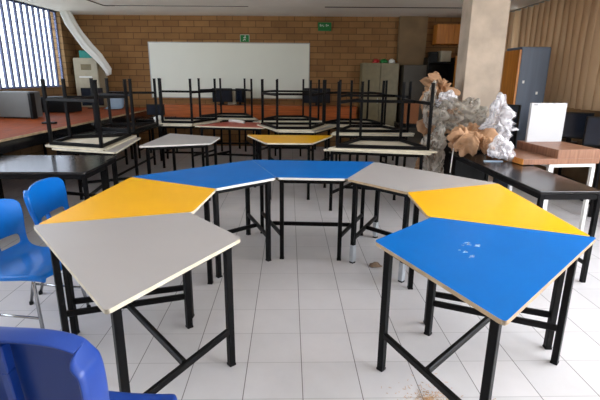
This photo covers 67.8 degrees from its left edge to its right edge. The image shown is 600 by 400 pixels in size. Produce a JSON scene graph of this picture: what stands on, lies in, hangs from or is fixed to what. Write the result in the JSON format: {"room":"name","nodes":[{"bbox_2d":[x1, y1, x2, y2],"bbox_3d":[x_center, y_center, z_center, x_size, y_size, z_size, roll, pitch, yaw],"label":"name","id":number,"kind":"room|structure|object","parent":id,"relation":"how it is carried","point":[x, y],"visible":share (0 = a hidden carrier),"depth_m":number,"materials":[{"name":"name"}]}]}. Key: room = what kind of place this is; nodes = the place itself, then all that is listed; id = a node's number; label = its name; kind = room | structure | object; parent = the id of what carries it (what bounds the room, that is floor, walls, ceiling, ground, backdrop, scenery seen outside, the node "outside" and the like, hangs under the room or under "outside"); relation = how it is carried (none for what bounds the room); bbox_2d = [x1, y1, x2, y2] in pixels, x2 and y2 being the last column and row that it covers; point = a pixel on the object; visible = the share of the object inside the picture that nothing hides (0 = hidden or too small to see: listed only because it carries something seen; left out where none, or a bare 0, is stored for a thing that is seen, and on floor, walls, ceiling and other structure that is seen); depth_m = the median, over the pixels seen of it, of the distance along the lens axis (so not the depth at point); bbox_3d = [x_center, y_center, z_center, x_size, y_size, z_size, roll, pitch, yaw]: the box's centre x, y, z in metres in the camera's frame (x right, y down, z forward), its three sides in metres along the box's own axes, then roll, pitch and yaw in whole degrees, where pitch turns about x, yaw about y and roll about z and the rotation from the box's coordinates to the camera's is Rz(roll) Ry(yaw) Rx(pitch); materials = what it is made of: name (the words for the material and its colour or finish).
{"room":"classroom","nodes":[
{"label":"classroom","id":0,"kind":"room"},
{"bbox_2d":[0,0,76,154],"bbox_3d":[-5.250,-1.030,4.163,0.200,2.860,12.500,1,16,1],"label":"wall","id":1,"kind":"structure","parent":0,"point":[66,39],"depth_m":9.52,"materials":[{"name":"beige brick"}]},
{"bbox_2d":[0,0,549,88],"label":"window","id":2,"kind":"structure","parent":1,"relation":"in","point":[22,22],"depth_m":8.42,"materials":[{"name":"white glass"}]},
{"bbox_2d":[499,11,520,91],"bbox_3d":[4.136,-2.933,9.207,0.170,1.650,1.292,1,16,1],"label":"curtain","id":3,"kind":"object","parent":2,"relation":"hanging from","point":[514,17],"visible":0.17,"depth_m":8.63,"materials":[{"name":"beige fabric"}]},
{"bbox_2d":[517,0,599,110],"bbox_3d":[4.092,-2.262,6.793,0.230,1.650,3.510,1,16,1],"label":"curtain","id":4,"kind":"object","parent":2,"relation":"hanging from","point":[571,28],"visible":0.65,"depth_m":6.76,"materials":[{"name":"beige fabric"}]},
{"bbox_2d":[73,15,460,146],"bbox_3d":[-0.364,-2.661,10.212,9.350,2.850,0.200,1,16,1],"label":"wall","id":5,"kind":"structure","parent":0,"point":[337,54],"depth_m":9.88,"materials":[{"name":"beige brick"}]},
{"bbox_2d":[148,42,309,98],"bbox_3d":[-1.584,-2.906,10.047,3.600,1.210,0.027,1,16,1],"label":"whiteboard","id":6,"kind":"object","parent":5,"relation":"attached to","point":[175,63],"visible":0.76,"depth_m":10.02,"materials":[{"name":"plastic"}]},
{"bbox_2d":[240,35,248,41],"bbox_3d":[-1.218,-3.563,9.846,0.200,0.150,0.048,1,16,1],"label":"exit sign","id":7,"kind":"object","parent":5,"relation":"attached to","point":[243,38],"visible":1,"depth_m":9.83,"materials":[{"name":"green plastic"}]},
{"bbox_2d":[318,22,330,30],"bbox_3d":[0.539,-3.784,9.754,0.290,0.175,0.046,1,16,1],"label":"wall sign","id":8,"kind":"object","parent":5,"relation":"attached to","point":[322,26],"visible":1,"depth_m":9.74,"materials":[{"name":"green plastic"}]},
{"bbox_2d":[396,16,427,120],"bbox_3d":[2.432,-2.576,9.998,0.590,2.850,0.160,1,16,1],"label":"column","id":9,"kind":"structure","parent":5,"relation":"attached to","point":[412,30],"depth_m":9.68,"materials":[{"name":"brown paint"}]},
{"bbox_2d":[432,24,460,44],"bbox_3d":[3.264,-3.558,9.616,0.720,0.400,0.320,1,16,1],"label":"upper cabinet","id":10,"kind":"object","parent":5,"relation":"attached to","point":[443,34],"visible":0.65,"depth_m":9.48,"materials":[{"name":"brown wood"}]},
{"bbox_2d":[14,0,544,16],"bbox_3d":[-0.463,-2.407,3.693,9.750,0.150,12.900,1,16,1],"label":"ceiling","id":11,"kind":"structure","parent":0,"point":[77,7],"depth_m":8.51,"materials":[{"name":"white paint"}]},
{"bbox_2d":[60,10,111,75],"bbox_3d":[-4.472,-3.291,9.338,1.035,1.346,0.132,2,16,7],"label":"curtain","id":12,"kind":"object","parent":11,"relation":"hanging from","point":[68,18],"visible":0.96,"depth_m":9.30,"materials":[{"name":"white fabric"}]},
{"bbox_2d":[111,5,247,6],"bbox_3d":[-2.263,-3.654,8.414,2.580,0.006,0.040,1,16,1],"label":"trim","id":13,"kind":"structure","parent":11,"relation":"attached to","point":[111,5],"depth_m":8.41,"materials":[{"name":"grey"}]},
{"bbox_2d":[325,7,448,7],"bbox_3d":[1.881,-3.600,8.358,2.830,0.008,0.050,1,16,1],"label":"trim","id":14,"kind":"structure","parent":11,"relation":"attached to","point":[325,7],"depth_m":8.34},
{"bbox_2d":[0,145,599,399],"bbox_3d":[-0.489,0.459,4.489,9.750,0.100,12.900,1,16,1],"label":"floor","id":15,"kind":"structure","parent":0,"point":[307,321],"depth_m":3.03,"materials":[{"name":"tile"}]},
{"bbox_2d":[0,199,90,328],"bbox_3d":[-1.742,0.423,2.865,0.524,0.817,0.486,3,16,7],"label":"plastic chair","id":16,"kind":"object","parent":15,"relation":"on","point":[23,261],"visible":0.8,"depth_m":2.89,"materials":[{"name":"blue plastic"}]},
{"bbox_2d":[23,177,68,294],"bbox_3d":[-1.741,0.248,3.497,0.524,0.817,0.547,0,16,-2],"label":"plastic chair","id":17,"kind":"object","parent":15,"relation":"on","point":[46,195],"visible":0.52,"depth_m":3.40,"materials":[{"name":"blue plastic"}]},
{"bbox_2d":[0,161,109,199],"bbox_3d":[-2.573,0.056,4.250,1.360,0.768,0.500,0,16,-1],"label":"table","id":18,"kind":"object","parent":15,"relation":"on","point":[8,169],"visible":0.67,"depth_m":4.03,"materials":[{"name":"laminate"}]},
{"bbox_2d":[0,155,118,198],"bbox_3d":[-2.605,-0.059,4.675,1.300,0.763,0.360,0,16,-1],"label":"table","id":19,"kind":"object","parent":15,"relation":"on","point":[71,158],"visible":0.3,"depth_m":4.60,"materials":[{"name":"laminate"}]},
{"bbox_2d":[0,107,154,198],"bbox_3d":[-4.172,-0.734,6.795,1.866,0.900,6.450,1,16,1],"label":"countertop","id":20,"kind":"structure","parent":15,"relation":"on","point":[15,133],"depth_m":6.46,"materials":[{"name":"red wood"}]},
{"bbox_2d":[0,91,42,118],"bbox_3d":[-4.534,-1.539,7.214,0.650,0.420,0.320,2,16,5],"label":"monitor","id":21,"kind":"object","parent":20,"relation":"on","point":[13,104],"visible":1,"depth_m":7.08,"materials":[{"name":"grey plastic"}]},
{"bbox_2d":[40,96,81,112],"bbox_3d":[-4.551,-1.824,8.497,0.550,0.282,0.500,1,16,1],"label":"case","id":22,"kind":"object","parent":20,"relation":"on","point":[54,106],"visible":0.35,"depth_m":8.28,"materials":[{"name":"plastic"}]},
{"bbox_2d":[81,88,103,108],"bbox_3d":[-4.348,-2.138,9.375,0.420,0.420,0.170,-3,16,-14],"label":"monitor","id":23,"kind":"object","parent":20,"relation":"on","point":[84,91],"visible":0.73,"depth_m":9.33,"materials":[{"name":"black plastic"}]},
{"bbox_2d":[104,91,123,108],"bbox_3d":[-3.862,-2.063,9.227,0.340,0.340,0.340,1,16,1],"label":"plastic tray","id":24,"kind":"object","parent":20,"relation":"on","point":[116,103],"visible":0.72,"depth_m":9.36,"materials":[{"name":"blue plastic"}]},
{"bbox_2d":[0,326,176,399],"bbox_3d":[-0.681,0.730,1.397,0.447,1.030,0.556,2,16,6],"label":"plastic chair","id":25,"kind":"object","parent":15,"relation":"on","point":[36,363],"visible":1,"depth_m":1.08,"materials":[{"name":"blue plastic"}]},
{"bbox_2d":[73,58,107,106],"bbox_3d":[-4.619,-2.171,10.026,0.520,1.930,0.470,1,16,1],"label":"tall cabinet","id":26,"kind":"object","parent":15,"relation":"on","point":[84,68],"visible":0.24,"depth_m":9.66,"materials":[{"name":"metal"}]},
{"bbox_2d":[79,51,91,57],"bbox_3d":[-4.571,-3.155,9.685,0.346,0.150,0.206,1,16,1],"label":"box","id":27,"kind":"object","parent":26,"relation":"on","point":[82,54],"visible":0.41,"depth_m":9.60,"materials":[{"name":"plastic"}]},
{"bbox_2d":[52,137,140,199],"bbox_3d":[-2.513,-0.315,5.589,0.805,0.768,1.236,-1,16,-7],"label":"table","id":28,"kind":"object","parent":15,"relation":"on","point":[115,150],"visible":0.36,"depth_m":5.30,"materials":[{"name":"grey laminate"}]},
{"bbox_2d":[40,79,136,150],"bbox_3d":[-2.611,-1.075,5.445,0.805,0.768,1.236,0,16,-3],"label":"table","id":29,"kind":"object","parent":28,"relation":"on","point":[96,142],"visible":1,"depth_m":5.26,"materials":[{"name":"black metal"}]},
{"bbox_2d":[74,122,155,186],"bbox_3d":[-2.928,-0.786,7.271,0.560,0.768,1.750,1,16,1],"label":"table","id":30,"kind":"object","parent":15,"relation":"on","point":[90,132],"visible":0.18,"depth_m":7.53,"materials":[{"name":"metal"}]},
{"bbox_2d":[89,78,162,133],"bbox_3d":[-2.731,-1.480,6.898,0.805,0.768,1.236,1,16,1],"label":"table","id":31,"kind":"object","parent":30,"relation":"on","point":[136,128],"visible":0.97,"depth_m":6.92,"materials":[{"name":"black metal"}]},
{"bbox_2d":[39,177,214,334],"bbox_3d":[-1.061,0.354,3.228,0.805,0.768,1.236,2,16,4],"label":"table","id":32,"kind":"object","parent":15,"relation":"on","point":[131,197],"visible":0.55,"depth_m":2.98,"materials":[{"name":"yellow laminate"}]},
{"bbox_2d":[34,212,239,393],"bbox_3d":[-0.811,0.576,2.437,0.805,0.768,1.236,-12,20,-39],"label":"table","id":33,"kind":"object","parent":15,"relation":"on","point":[116,262],"visible":0.89,"depth_m":2.26,"materials":[{"name":"grey laminate"}]},
{"bbox_2d":[135,116,177,158],"bbox_3d":[-2.875,-1.276,9.034,0.600,0.768,0.700,1,16,1],"label":"table","id":34,"kind":"object","parent":15,"relation":"on","point":[147,118],"visible":0.51,"depth_m":8.77,"materials":[{"name":"metal"}]},
{"bbox_2d":[146,104,164,117],"bbox_3d":[-2.846,-1.753,8.812,0.340,0.270,0.170,-1,16,-5],"label":"monitor","id":35,"kind":"object","parent":34,"relation":"on","point":[150,108],"visible":0.65,"depth_m":8.77,"materials":[{"name":"black plastic"}]},
{"bbox_2d":[139,133,219,200],"bbox_3d":[-1.526,-0.436,6.056,0.805,0.768,1.236,1,16,1],"label":"table","id":36,"kind":"object","parent":15,"relation":"on","point":[169,141],"visible":0.52,"depth_m":5.75,"materials":[{"name":"grey laminate"}]},
{"bbox_2d":[154,120,219,167],"bbox_3d":[-2.141,-1.023,8.149,1.236,0.768,0.805,1,16,1],"label":"table","id":37,"kind":"object","parent":15,"relation":"on","point":[160,129],"visible":0.56,"depth_m":7.88,"materials":[{"name":"black metal"}]},
{"bbox_2d":[157,78,221,124],"bbox_3d":[-2.100,-1.770,7.962,1.236,0.768,0.805,1,16,3],"label":"table","id":38,"kind":"object","parent":37,"relation":"on","point":[191,120],"visible":0.91,"depth_m":7.91,"materials":[{"name":"black metal"}]},
{"bbox_2d":[133,160,275,277],"bbox_3d":[-0.695,0.149,3.976,1.236,0.768,0.805,-13,21,-40],"label":"table","id":39,"kind":"object","parent":15,"relation":"on","point":[227,177],"visible":0.68,"depth_m":3.84,"materials":[{"name":"blue laminate"}]},
{"bbox_2d":[195,122,264,166],"bbox_3d":[-1.115,-0.962,7.961,1.236,0.768,0.805,3,16,10],"label":"table","id":40,"kind":"object","parent":15,"relation":"on","point":[248,126],"visible":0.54,"depth_m":7.73,"materials":[{"name":"red laminate"}]},
{"bbox_2d":[228,119,244,123],"bbox_3d":[-1.139,-1.415,8.036,0.376,0.061,0.068,12,19,36],"label":"rolled paper","id":41,"kind":"object","parent":40,"relation":"on","point":[229,120],"visible":1,"depth_m":7.99,"materials":[{"name":"white paper"}]},
{"bbox_2d":[213,119,257,151],"bbox_3d":[-1.440,-1.336,9.299,1.236,0.768,0.805,1,16,1],"label":"table","id":42,"kind":"object","parent":15,"relation":"on","point":[221,142],"visible":0.35,"depth_m":9.33,"materials":[{"name":"black metal"}]},
{"bbox_2d":[197,78,256,118],"bbox_3d":[-1.435,-2.070,9.065,1.236,0.768,0.805,2,16,4],"label":"table","id":43,"kind":"object","parent":42,"relation":"on","point":[220,115],"visible":0.95,"depth_m":8.85,"materials":[{"name":"black metal"}]},
{"bbox_2d":[163,104,356,149],"bbox_3d":[-0.929,-1.664,10.136,4.350,0.960,0.480,1,16,1],"label":"countertop","id":44,"kind":"structure","parent":15,"relation":"on","point":[178,110],"depth_m":9.82,"materials":[{"name":"orange wood"}]},
{"bbox_2d":[212,88,232,104],"bbox_3d":[-1.731,-2.312,9.976,0.440,0.360,0.170,-1,16,-5],"label":"monitor","id":45,"kind":"object","parent":44,"relation":"on","point":[226,95],"visible":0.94,"depth_m":9.94,"materials":[{"name":"black plastic"}]},
{"bbox_2d":[228,91,236,104],"bbox_3d":[-1.536,-2.317,10.111,0.190,0.300,0.150,1,16,1],"label":"box","id":46,"kind":"object","parent":44,"relation":"on","point":[234,102],"visible":0.36,"depth_m":10.06,"materials":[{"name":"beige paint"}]},
{"bbox_2d":[235,88,243,104],"bbox_3d":[-1.331,-2.298,9.938,0.170,0.360,0.300,-11,19,-36],"label":"monitor","id":47,"kind":"object","parent":44,"relation":"on","point":[239,94],"visible":0.84,"depth_m":9.89,"materials":[{"name":"black plastic"}]},
{"bbox_2d":[164,104,356,107],"bbox_3d":[-0.924,-2.112,10.011,4.350,0.030,0.480,1,16,1],"label":"countertop","id":48,"kind":"structure","parent":44,"relation":"on","point":[194,105],"depth_m":9.80,"materials":[{"name":"red wood"}]},
{"bbox_2d":[304,88,330,105],"bbox_3d":[0.372,-2.288,9.923,0.600,0.380,0.170,1,16,1],"label":"monitor","id":49,"kind":"object","parent":44,"relation":"on","point":[306,98],"visible":0.59,"depth_m":9.89,"materials":[{"name":"black plastic"}]},
{"bbox_2d":[253,121,310,159],"bbox_3d":[-0.256,-1.187,8.800,1.236,0.768,0.805,1,16,2],"label":"table","id":50,"kind":"object","parent":15,"relation":"on","point":[275,148],"visible":0.32,"depth_m":8.83,"materials":[{"name":"black metal"}]},
{"bbox_2d":[258,79,321,121],"bbox_3d":[-0.181,-1.930,8.603,1.236,0.768,0.805,0,16,-2],"label":"table","id":51,"kind":"object","parent":50,"relation":"on","point":[281,118],"visible":0.71,"depth_m":8.37,"materials":[{"name":"black metal"}]},
{"bbox_2d":[247,135,331,199],"bbox_3d":[-0.146,-0.467,6.213,1.236,0.768,0.805,0,16,-1],"label":"table","id":52,"kind":"object","parent":15,"relation":"on","point":[270,141],"visible":0.73,"depth_m":6.03,"materials":[{"name":"yellow laminate"}]},
{"bbox_2d":[268,126,334,160],"bbox_3d":[-0.040,-0.803,7.424,1.236,0.768,0.805,1,16,3],"label":"table","id":53,"kind":"object","parent":15,"relation":"on","point":[327,128],"visible":0.36,"depth_m":7.08,"materials":[{"name":"grey laminate"}]},
{"bbox_2d":[257,79,327,130],"bbox_3d":[-0.108,-1.550,7.238,1.236,0.768,0.805,0,16,-2],"label":"table","id":54,"kind":"object","parent":53,"relation":"on","point":[275,126],"visible":1,"depth_m":7.20,"materials":[{"name":"black metal"}]},
{"bbox_2d":[253,160,373,260],"bbox_3d":[0.111,0.077,4.262,1.236,0.768,0.805,1,16,2],"label":"table","id":55,"kind":"object","parent":15,"relation":"on","point":[285,171],"visible":0.77,"depth_m":4.10,"materials":[{"name":"blue laminate"}]},
{"bbox_2d":[327,126,393,162],"bbox_3d":[1.020,-1.012,8.213,1.236,0.768,0.805,1,16,1],"label":"table","id":56,"kind":"object","parent":15,"relation":"on","point":[366,156],"visible":0.08,"depth_m":7.96,"materials":[{"name":"black metal"}]},
{"bbox_2d":[324,80,389,125],"bbox_3d":[0.979,-1.760,8.027,1.236,0.768,0.805,2,16,5],"label":"table","id":57,"kind":"object","parent":56,"relation":"on","point":[343,121],"visible":0.84,"depth_m":7.82,"materials":[{"name":"black metal"}]},
{"bbox_2d":[331,134,413,166],"bbox_3d":[1.083,-0.709,7.123,1.236,0.768,0.805,1,16,2],"label":"table","id":58,"kind":"object","parent":15,"relation":"on","point":[350,136],"visible":0.2,"depth_m":6.69,"materials":[{"name":"black metal"}]},
{"bbox_2d":[332,80,414,134],"bbox_3d":[1.091,-1.456,6.936,1.236,0.768,0.805,0,16,-1],"label":"table","id":59,"kind":"object","parent":58,"relation":"on","point":[350,129],"visible":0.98,"depth_m":6.88,"materials":[{"name":"black metal"}]},
{"bbox_2d":[369,262,381,267],"bbox_3d":[0.655,0.562,3.892,0.119,0.039,0.104,1,16,1],"label":"debris","id":60,"kind":"object","parent":15,"relation":"on","point":[374,264],"visible":1,"depth_m":3.88,"materials":[{"name":"brown paper"}]},
{"bbox_2d":[323,147,430,210],"bbox_3d":[0.952,-0.297,5.638,1.236,0.768,0.805,3,16,10],"label":"table","id":61,"kind":"object","parent":15,"relation":"on","point":[396,155],"visible":0.44,"depth_m":5.25,"materials":[{"name":"grey laminate"}]},
{"bbox_2d":[328,81,436,152],"bbox_3d":[1.000,-1.032,5.408,1.236,0.768,0.805,3,16,8],"label":"table","id":62,"kind":"object","parent":61,"relation":"on","point":[361,143],"visible":1,"depth_m":5.22,"materials":[{"name":"black metal"}]},
{"bbox_2d":[358,63,398,125],"bbox_3d":[1.725,-2.074,9.979,0.790,1.880,0.450,1,16,1],"label":"tall cabinet","id":63,"kind":"object","parent":15,"relation":"on","point":[376,73],"visible":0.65,"depth_m":9.66,"materials":[{"name":"metal"}]},
{"bbox_2d":[392,121,416,160],"bbox_3d":[2.166,-1.089,8.526,0.700,0.768,0.500,1,16,1],"label":"table","id":64,"kind":"object","parent":15,"relation":"on","point":[396,123],"visible":0.3,"depth_m":8.25,"materials":[{"name":"metal"}]},
{"bbox_2d":[403,103,419,122],"bbox_3d":[2.071,-1.634,8.377,0.266,0.360,0.206,1,16,1],"label":"carton","id":65,"kind":"object","parent":64,"relation":"on","point":[414,108],"visible":0.58,"depth_m":8.28,"materials":[{"name":"brown cardboard"}]},
{"bbox_2d":[396,65,426,143],"bbox_3d":[2.416,-1.992,9.781,0.480,1.840,0.450,1,16,1],"label":"tall cabinet","id":66,"kind":"object","parent":15,"relation":"on","point":[414,73],"visible":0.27,"depth_m":9.47,"materials":[{"name":"grey metal"}]},
{"bbox_2d":[348,162,495,282],"bbox_3d":[0.889,0.180,3.918,0.805,0.768,1.236,-14,21,-42],"label":"table","id":67,"kind":"object","parent":15,"relation":"on","point":[379,177],"visible":0.77,"depth_m":3.79,"materials":[{"name":"grey laminate"}]},
{"bbox_2d":[421,123,446,173],"bbox_3d":[1.637,-0.425,5.520,0.314,1.088,0.404,1,16,1],"label":"plastic bag","id":68,"kind":"object","parent":15,"relation":"on","point":[440,139],"visible":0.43,"depth_m":5.39,"materials":[{"name":"beige plastic"}]},
{"bbox_2d":[414,71,461,171],"bbox_3d":[1.904,-0.891,6.111,0.642,1.674,0.498,1,16,1],"label":"paper bag","id":69,"kind":"object","parent":15,"relation":"on","point":[442,85],"visible":0.32,"depth_m":5.93,"materials":[{"name":"paper"}]},
{"bbox_2d":[422,80,437,127],"bbox_3d":[1.711,-1.233,5.806,0.255,0.632,0.237,1,16,1],"label":"plastic bag","id":70,"kind":"object","parent":69,"relation":"on","point":[426,109],"visible":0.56,"depth_m":5.78,"materials":[{"name":"beige plastic"}]},
{"bbox_2d":[421,57,454,140],"bbox_3d":[2.978,-2.075,9.800,0.590,2.000,0.410,1,16,1],"label":"shelf unit","id":71,"kind":"object","parent":15,"relation":"on","point":[442,68],"visible":0.23,"depth_m":9.75,"materials":[{"name":"black plastic"}]},
{"bbox_2d":[428,52,437,61],"bbox_3d":[2.826,-3.051,9.526,0.166,0.200,0.206,1,16,1],"label":"box","id":72,"kind":"object","parent":71,"relation":"on","point":[433,56],"visible":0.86,"depth_m":9.43,"materials":[{"name":"plastic"}]},
{"bbox_2d":[437,51,451,61],"bbox_3d":[3.067,-3.058,9.520,0.226,0.220,0.206,-2,16,-10],"label":"box","id":73,"kind":"object","parent":71,"relation":"on","point":[443,56],"visible":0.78,"depth_m":9.43,"materials":[{"name":"grey cardboard"}]},
{"bbox_2d":[381,373,495,399],"bbox_3d":[0.681,1.027,2.278,0.534,0.007,0.464,11,19,34],"label":"crumbs","id":74,"kind":"object","parent":15,"relation":"on","point":[436,395],"visible":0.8,"depth_m":2.32,"materials":[{"name":"beige food"}]},
{"bbox_2d":[453,56,456,86],"bbox_3d":[3.377,-1.915,9.199,0.420,2.020,0.420,1,16,1],"label":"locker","id":75,"kind":"object","parent":15,"relation":"on","point":[456,56],"visible":0.03,"depth_m":9.15,"materials":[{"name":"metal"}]},
{"bbox_2d":[442,134,484,180],"bbox_3d":[2.085,-0.372,5.696,0.406,0.900,0.406,-1,16,-5],"label":"crate","id":76,"kind":"object","parent":15,"relation":"on","point":[460,169],"visible":0.07,"depth_m":5.51,"materials":[{"name":"plastic"}]},
{"bbox_2d":[432,96,487,130],"bbox_3d":[1.976,-1.055,5.530,0.676,0.441,0.544,7,17,23],"label":"plastic bag","id":77,"kind":"object","parent":76,"relation":"on","point":[475,113],"visible":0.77,"depth_m":5.41,"materials":[{"name":"beige plastic"}]},
{"bbox_2d":[435,90,457,109],"bbox_3d":[1.858,-1.265,5.672,0.289,0.267,0.235,-5,16,-18],"label":"plastic bag","id":78,"kind":"object","parent":77,"relation":"on","point":[443,95],"visible":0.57,"depth_m":5.62,"materials":[{"name":"white plastic"}]},
{"bbox_2d":[376,217,595,399],"bbox_3d":[0.881,0.608,2.377,1.236,0.768,0.805,-14,21,-43],"label":"table","id":79,"kind":"object","parent":15,"relation":"on","point":[498,271],"visible":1,"depth_m":2.22,"materials":[{"name":"blue laminate"}]},
{"bbox_2d":[407,184,589,349],"bbox_3d":[1.196,0.397,3.147,0.805,0.768,1.236,1,16,1],"label":"table","id":80,"kind":"object","parent":15,"relation":"on","point":[494,204],"visible":0.58,"depth_m":2.90,"materials":[{"name":"yellow laminate"}]},
{"bbox_2d":[493,104,520,188],"bbox_3d":[2.457,-0.484,5.365,0.200,1.300,0.053,14,20,39],"label":"monitor","id":81,"kind":"object","parent":15,"relation":"on","point":[516,108],"visible":0.26,"depth_m":5.21,"materials":[{"name":"black plastic"}]},
{"bbox_2d":[494,47,550,165],"bbox_3d":[3.458,-1.330,7.060,0.460,2.040,0.550,1,16,1],"label":"tall cabinet","id":82,"kind":"object","parent":15,"relation":"on","point":[525,70],"visible":0.54,"depth_m":6.71,"materials":[{"name":"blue metal"}]},
{"bbox_2d":[447,151,599,282],"bbox_3d":[2.036,0.047,4.433,0.500,0.768,1.920,0,16,-3],"label":"table","id":83,"kind":"object","parent":15,"relation":"on","point":[541,184],"visible":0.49,"depth_m":3.70,"materials":[{"name":"laminate"}]},
{"bbox_2d":[448,142,457,151],"bbox_3d":[1.782,-0.667,5.121,0.176,0.231,0.179,1,16,1],"label":"kraft paper","id":84,"kind":"object","parent":83,"relation":"on","point":[450,144],"visible":0.27,"depth_m":5.09,"materials":[{"name":"paper"}]},
{"bbox_2d":[446,125,497,156],"bbox_3d":[1.851,-0.637,4.827,0.503,0.333,0.440,11,18,32],"label":"kraft paper","id":85,"kind":"object","parent":83,"relation":"on","point":[465,141],"visible":0.94,"depth_m":4.74,"materials":[{"name":"brown paper"}]},
{"bbox_2d":[467,122,481,132],"bbox_3d":[1.998,-0.715,5.110,0.299,0.334,0.266,-6,17,-23],"label":"kraft paper","id":86,"kind":"object","parent":83,"relation":"on","point":[472,127],"visible":0.23,"depth_m":5.07,"materials":[{"name":"brown paper"}]},
{"bbox_2d":[483,160,502,161],"bbox_3d":[1.984,-0.399,4.585,0.190,0.010,0.030,1,16,1],"label":"paper card","id":87,"kind":"object","parent":83,"relation":"on","point":[483,160],"visible":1,"depth_m":4.58,"materials":[{"name":"white paper"}]},
{"bbox_2d":[478,92,518,143],"bbox_3d":[2.188,-0.884,4.952,0.403,0.614,0.431,1,16,1],"label":"plastic bag","id":88,"kind":"object","parent":83,"relation":"on","point":[504,128],"visible":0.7,"depth_m":4.90,"materials":[{"name":"white plastic"}]},
{"bbox_2d":[487,135,515,161],"bbox_3d":[2.044,-0.529,4.559,0.297,0.271,0.250,-8,18,-29],"label":"plastic bag","id":89,"kind":"object","parent":83,"relation":"on","point":[503,152],"visible":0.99,"depth_m":4.52,"materials":[{"name":"white plastic"}]},
{"bbox_2d":[486,140,599,230],"bbox_3d":[2.547,-0.142,4.850,0.836,0.918,0.680,-2,16,-8],"label":"wooden desk","id":90,"kind":"object","parent":15,"relation":"on","point":[551,155],"visible":0.63,"depth_m":4.50,"materials":[{"name":"brown wood"}]},
{"bbox_2d":[525,103,566,141],"bbox_3d":[2.704,-0.852,4.911,0.420,0.420,0.036,-2,16,-8],"label":"display panel","id":91,"kind":"object","parent":90,"relation":"on","point":[545,123],"visible":1,"depth_m":4.89,"materials":[{"name":"white plastic"}]},
{"bbox_2d":[558,138,599,216],"bbox_3d":[3.740,-0.367,6.051,0.550,0.730,1.700,1,16,1],"label":"table","id":92,"kind":"object","parent":15,"relation":"on","point":[597,174],"visible":0.28,"depth_m":5.32,"materials":[{"name":"laminate"}]},
{"bbox_2d":[561,112,594,143],"bbox_3d":[3.766,-1.010,6.216,0.500,0.420,0.170,8,17,25],"label":"monitor","id":93,"kind":"object","parent":92,"relation":"on","point":[574,123],"visible":0.45,"depth_m":6.16,"materials":[{"name":"black plastic"}]},
{"bbox_2d":[582,116,599,146],"bbox_3d":[3.752,-0.796,5.446,0.500,0.420,0.170,8,17,25],"label":"monitor","id":94,"kind":"object","parent":92,"relation":"on","point":[591,136],"visible":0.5,"depth_m":5.48,"materials":[{"name":"black plastic"}]},
{"bbox_2d":[454,0,510,178],"bbox_3d":[2.453,-1.526,6.220,0.490,2.850,0.400,1,16,1],"label":"concrete column","id":95,"kind":"structure","parent":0,"point":[484,23],"depth_m":5.92,"materials":[{"name":"beige concrete"}]},
{"bbox_2d":[496,107,599,188],"bbox_3d":[4.298,-0.899,4.025,0.200,2.850,12.500,1,16,1],"label":"wall","id":96,"kind":"structure","parent":0,"point":[580,174],"depth_m":6.81,"materials":[{"name":"grey concrete"}]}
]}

